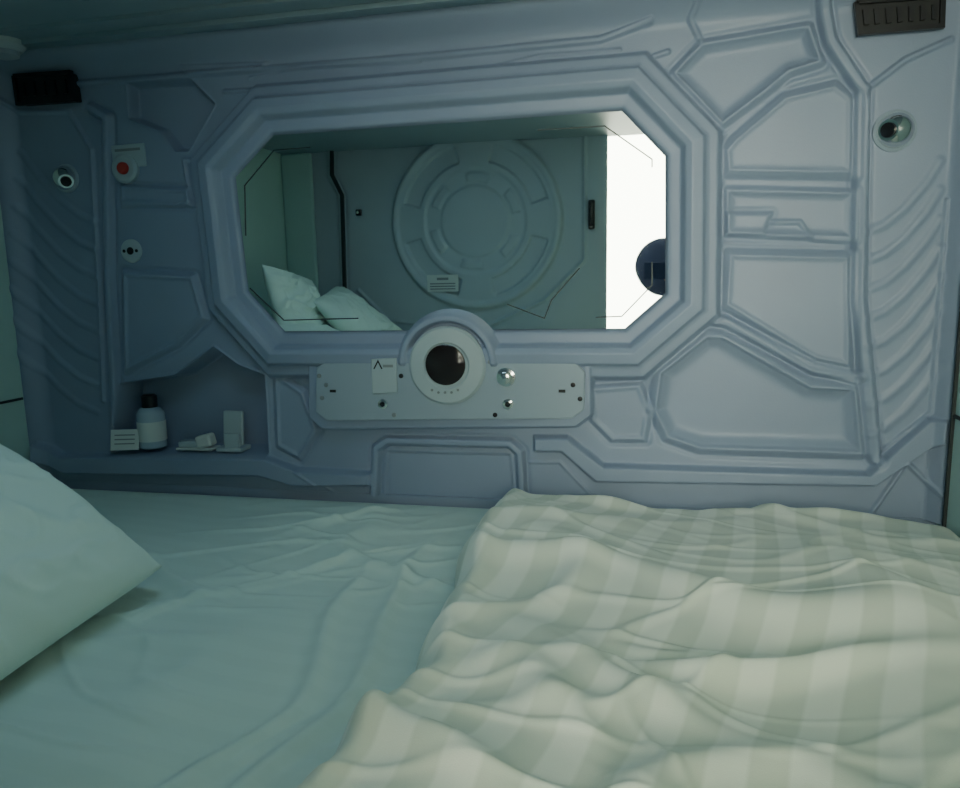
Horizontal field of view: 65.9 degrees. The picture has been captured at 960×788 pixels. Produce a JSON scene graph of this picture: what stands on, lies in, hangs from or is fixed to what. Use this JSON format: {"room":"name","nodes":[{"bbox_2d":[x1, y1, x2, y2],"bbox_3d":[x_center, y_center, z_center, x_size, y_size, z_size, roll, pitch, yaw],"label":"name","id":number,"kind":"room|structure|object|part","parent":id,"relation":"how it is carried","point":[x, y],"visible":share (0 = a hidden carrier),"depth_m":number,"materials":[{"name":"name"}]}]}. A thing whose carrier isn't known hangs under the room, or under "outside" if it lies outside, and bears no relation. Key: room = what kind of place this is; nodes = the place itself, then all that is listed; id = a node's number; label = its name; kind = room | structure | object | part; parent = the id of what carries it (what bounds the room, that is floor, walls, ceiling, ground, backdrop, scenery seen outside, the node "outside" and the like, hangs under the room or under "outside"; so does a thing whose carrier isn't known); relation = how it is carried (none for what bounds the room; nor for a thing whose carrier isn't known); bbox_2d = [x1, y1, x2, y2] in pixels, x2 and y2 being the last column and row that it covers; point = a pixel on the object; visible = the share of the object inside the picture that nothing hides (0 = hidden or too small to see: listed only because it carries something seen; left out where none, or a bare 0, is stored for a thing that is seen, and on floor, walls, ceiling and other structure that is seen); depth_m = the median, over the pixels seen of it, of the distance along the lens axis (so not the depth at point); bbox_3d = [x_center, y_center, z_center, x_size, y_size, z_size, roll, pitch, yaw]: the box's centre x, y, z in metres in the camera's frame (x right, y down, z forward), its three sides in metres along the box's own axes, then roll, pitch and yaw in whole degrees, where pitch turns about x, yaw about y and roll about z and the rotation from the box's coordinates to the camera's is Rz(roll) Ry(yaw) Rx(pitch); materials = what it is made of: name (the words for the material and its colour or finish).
{"room":"capsule hotel pod","nodes":[
{"label":"capsule hotel pod","id":0,"kind":"room"},
{"bbox_2d":[0,206,29,460],"bbox_3d":[-1.331,-0.037,1.170,0.030,1.372,1.560,1,9,12],"label":"wall","id":1,"kind":"structure","parent":0,"point":[13,425],"depth_m":1.84,"materials":[{"name":"plastic"}]},
{"bbox_2d":[0,397,22,403],"bbox_3d":[-1.314,0.127,1.178,0.004,0.006,1.450,1,9,12],"label":"trim","id":2,"kind":"structure","parent":1,"relation":"attached to","point":[21,398],"depth_m":1.84,"materials":[{"name":"grey"}]},
{"bbox_2d":[0,489,488,787],"bbox_3d":[-0.270,0.480,1.021,2.118,0.274,1.490,1,9,12],"label":"bed","id":3,"kind":"object","parent":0,"point":[246,659],"visible":0.41,"depth_m":1.06,"materials":[{"name":"fabric"}]},
{"bbox_2d":[0,444,161,680],"bbox_3d":[-0.828,0.185,1.007,0.491,0.351,0.557,0,9,9],"label":"pillow","id":4,"kind":"object","parent":3,"relation":"on","point":[62,562],"visible":1,"depth_m":1.07,"materials":[{"name":"white fabric"}]},
{"bbox_2d":[296,488,959,787],"bbox_3d":[0.323,0.299,0.941,0.910,0.128,1.258,1,9,12],"label":"duvet","id":5,"kind":"object","parent":3,"relation":"on","point":[579,641],"visible":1,"depth_m":0.84,"materials":[{"name":"beige fabric"}]},
{"bbox_2d":[0,0,516,49],"bbox_3d":[-0.294,-0.685,0.834,2.182,0.030,1.560,1,9,12],"label":"ceiling","id":6,"kind":"structure","parent":0,"point":[13,13],"depth_m":1.49,"materials":[{"name":"plastic"}]},
{"bbox_2d":[0,35,26,60],"bbox_3d":[-1.059,-0.764,1.643,0.090,0.038,0.090,1,9,12],"label":"smoke detector","id":7,"kind":"object","parent":6,"relation":"attached to","point":[11,48],"visible":0.97,"depth_m":1.63,"materials":[{"name":"grey plastic"}]},
{"bbox_2d":[83,0,145,5],"bbox_3d":[-0.097,-0.738,1.264,1.322,0.010,0.030,1,9,12],"label":"trim","id":8,"kind":"structure","parent":6,"relation":"attached to","point":[92,2],"depth_m":1.40,"materials":[{"name":"plastic"}]},
{"bbox_2d":[0,0,959,524],"bbox_3d":[-0.124,-0.284,1.640,2.130,1.062,0.169,1,9,12],"label":"wall","id":9,"kind":"structure","parent":0,"point":[798,349],"depth_m":1.56,"materials":[{"name":"plastic"}]},
{"bbox_2d":[11,70,81,105],"bbox_3d":[-1.022,-0.723,1.759,0.166,0.073,0.044,1,9,12],"label":"air vent","id":10,"kind":"object","parent":9,"relation":"in","point":[60,86],"visible":1,"depth_m":1.74,"materials":[{"name":"black plastic"}]},
{"bbox_2d":[52,164,78,192],"bbox_3d":[-1.003,-0.522,1.788,0.067,0.067,0.056,1,9,12],"label":"light","id":11,"kind":"object","parent":9,"relation":"attached to","point":[65,177],"visible":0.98,"depth_m":1.77,"materials":[{"name":"silver plastic"}]},
{"bbox_2d":[110,429,138,450],"bbox_3d":[-0.896,0.115,1.873,0.070,0.051,0.027,-1,9,-2],"label":"folded card","id":12,"kind":"object","parent":9,"relation":"on","point":[123,439],"visible":0.97,"depth_m":1.86,"materials":[{"name":"white paper"}]},
{"bbox_2d":[111,143,146,183],"bbox_3d":[-0.830,-0.544,1.748,0.090,0.090,0.035,1,9,12],"label":"button","id":13,"kind":"object","parent":9,"relation":"attached to","point":[127,159],"visible":1,"depth_m":1.74,"materials":[{"name":"grey plastic"}]},
{"bbox_3d":[-0.829,-0.563,1.754,0.090,0.054,0.016,1,9,12],"label":"label plate","id":14,"kind":"part","parent":13,"relation":"part of","materials":[{"name":"grey plastic"}]},
{"bbox_2d":[121,239,141,262],"bbox_3d":[-0.841,-0.346,1.790,0.056,0.056,0.018,1,9,12],"label":"socket","id":15,"kind":"object","parent":9,"relation":"attached to","point":[131,250],"visible":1,"depth_m":1.78,"materials":[{"name":"grey plastic"}]},
{"bbox_2d":[136,393,167,449],"bbox_3d":[-0.839,0.069,1.888,0.070,0.138,0.070,1,9,12],"label":"lotion bottle","id":16,"kind":"object","parent":9,"relation":"in","point":[150,419],"visible":1,"depth_m":1.86,"materials":[{"name":"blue plastic"}]},
{"bbox_2d":[0,0,322,34],"bbox_3d":[-0.319,-0.758,1.416,1.422,0.008,0.015,1,9,12],"label":"trim","id":17,"kind":"structure","parent":9,"relation":"attached to","point":[254,3],"depth_m":1.49,"materials":[{"name":"plastic"}]},
{"bbox_2d":[176,432,220,450],"bbox_3d":[-0.712,0.118,1.868,0.100,0.041,0.045,1,9,12],"label":"sachets","id":18,"kind":"object","parent":9,"relation":"in","point":[205,442],"visible":0.96,"depth_m":1.85,"materials":[{"name":"white plastic"}]},
{"bbox_2d":[176,445,220,450],"bbox_3d":[-0.711,0.135,1.870,0.100,0.006,0.045,1,9,12],"label":"tray","id":19,"kind":"object","parent":9,"relation":"on","point":[181,447],"depth_m":1.85,"materials":[{"name":"white plastic"}]},
{"bbox_2d":[216,411,250,452],"bbox_3d":[-0.615,0.092,1.838,0.070,0.097,0.050,1,9,12],"label":"phone stand","id":20,"kind":"object","parent":9,"relation":"on","point":[233,421],"visible":1,"depth_m":1.84,"materials":[{"name":"grey plastic"}]},
{"bbox_3d":[-0.616,0.087,1.852,0.054,0.090,0.022,1,9,12],"label":"backrest","id":21,"kind":"part","parent":20,"relation":"part of","materials":[{"name":"grey plastic"}]},
{"bbox_2d":[21,0,476,46],"bbox_3d":[-0.157,-0.767,1.456,2.122,0.010,0.015,1,9,12],"label":"trim","id":22,"kind":"structure","parent":9,"relation":"attached to","point":[396,4],"depth_m":1.53,"materials":[{"name":"plastic"}]},
{"bbox_2d":[236,111,664,330],"bbox_3d":[-0.087,-0.359,1.612,0.958,0.441,0.007,1,9,12],"label":"wall mirror","id":23,"kind":"object","parent":9,"relation":"attached to","point":[544,222],"visible":0.99,"depth_m":1.60,"materials":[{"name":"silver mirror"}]},
{"bbox_2d":[316,326,584,420],"bbox_3d":[-0.080,-0.041,1.621,0.616,0.216,0.036,1,9,12],"label":"control panel","id":24,"kind":"object","parent":9,"relation":"attached to","point":[447,375],"visible":1,"depth_m":1.61,"materials":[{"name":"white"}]},
{"bbox_2d":[378,399,387,408],"bbox_3d":[-0.218,0.023,1.661,0.024,0.024,0.005,1,9,12],"label":"socket","id":25,"kind":"object","parent":24,"relation":"attached to","point":[382,403],"depth_m":1.66,"materials":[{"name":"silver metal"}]},
{"bbox_3d":[-0.077,-0.009,1.636,0.616,0.148,0.016,1,9,12],"label":"plate","id":26,"kind":"part","parent":24,"relation":"part of","materials":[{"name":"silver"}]},
{"bbox_3d":[0.054,-0.035,1.584,0.042,0.042,0.020,1,9,12],"label":"rotary knob","id":27,"kind":"part","parent":24,"relation":"part of","materials":[{"name":"silver metal"}]},
{"bbox_2d":[503,398,513,408],"bbox_3d":[0.060,0.022,1.600,0.024,0.024,0.005,1,9,12],"label":"socket","id":28,"kind":"object","parent":24,"relation":"attached to","point":[508,403],"depth_m":1.60,"materials":[{"name":"silver metal"}]},
{"bbox_2d":[59,480,936,524],"bbox_3d":[-0.106,0.385,1.761,2.122,0.302,0.032,1,9,12],"label":"baseboard","id":29,"kind":"structure","parent":9,"relation":"attached to","point":[406,499],"depth_m":1.79,"materials":[{"name":"plastic"}]},
{"bbox_2d":[872,109,916,151],"bbox_3d":[0.784,-0.498,1.397,0.077,0.077,0.064,1,9,12],"label":"light","id":30,"kind":"object","parent":9,"relation":"attached to","point":[895,130],"visible":1,"depth_m":1.38,"materials":[{"name":"silver"}]},
{"bbox_2d":[853,0,945,35],"bbox_3d":[0.771,-0.699,1.373,0.155,0.063,0.044,1,9,12],"label":"air vent","id":31,"kind":"object","parent":9,"relation":"in","point":[872,17],"visible":1,"depth_m":1.36,"materials":[{"name":"black plastic"}]},
{"bbox_2d":[936,366,959,537],"bbox_3d":[0.770,-0.007,0.710,0.030,1.372,1.560,1,9,12],"label":"wall","id":32,"kind":"structure","parent":0,"point":[953,514],"depth_m":1.41,"materials":[{"name":"laminate"}]},
{"bbox_2d":[942,306,959,526],"bbox_3d":[0.900,-0.243,1.372,0.006,1.062,0.006,1,9,12],"label":"trim","id":33,"kind":"structure","parent":32,"relation":"attached to","point":[957,356],"depth_m":1.42,"materials":[{"name":"grey"}]},
{"bbox_2d":[953,414,959,420],"bbox_3d":[0.754,0.156,0.725,0.004,0.006,1.450,1,9,12],"label":"trim","id":34,"kind":"structure","parent":32,"relation":"attached to","point":[955,416],"depth_m":1.40,"materials":[{"name":"grey"}]}
]}

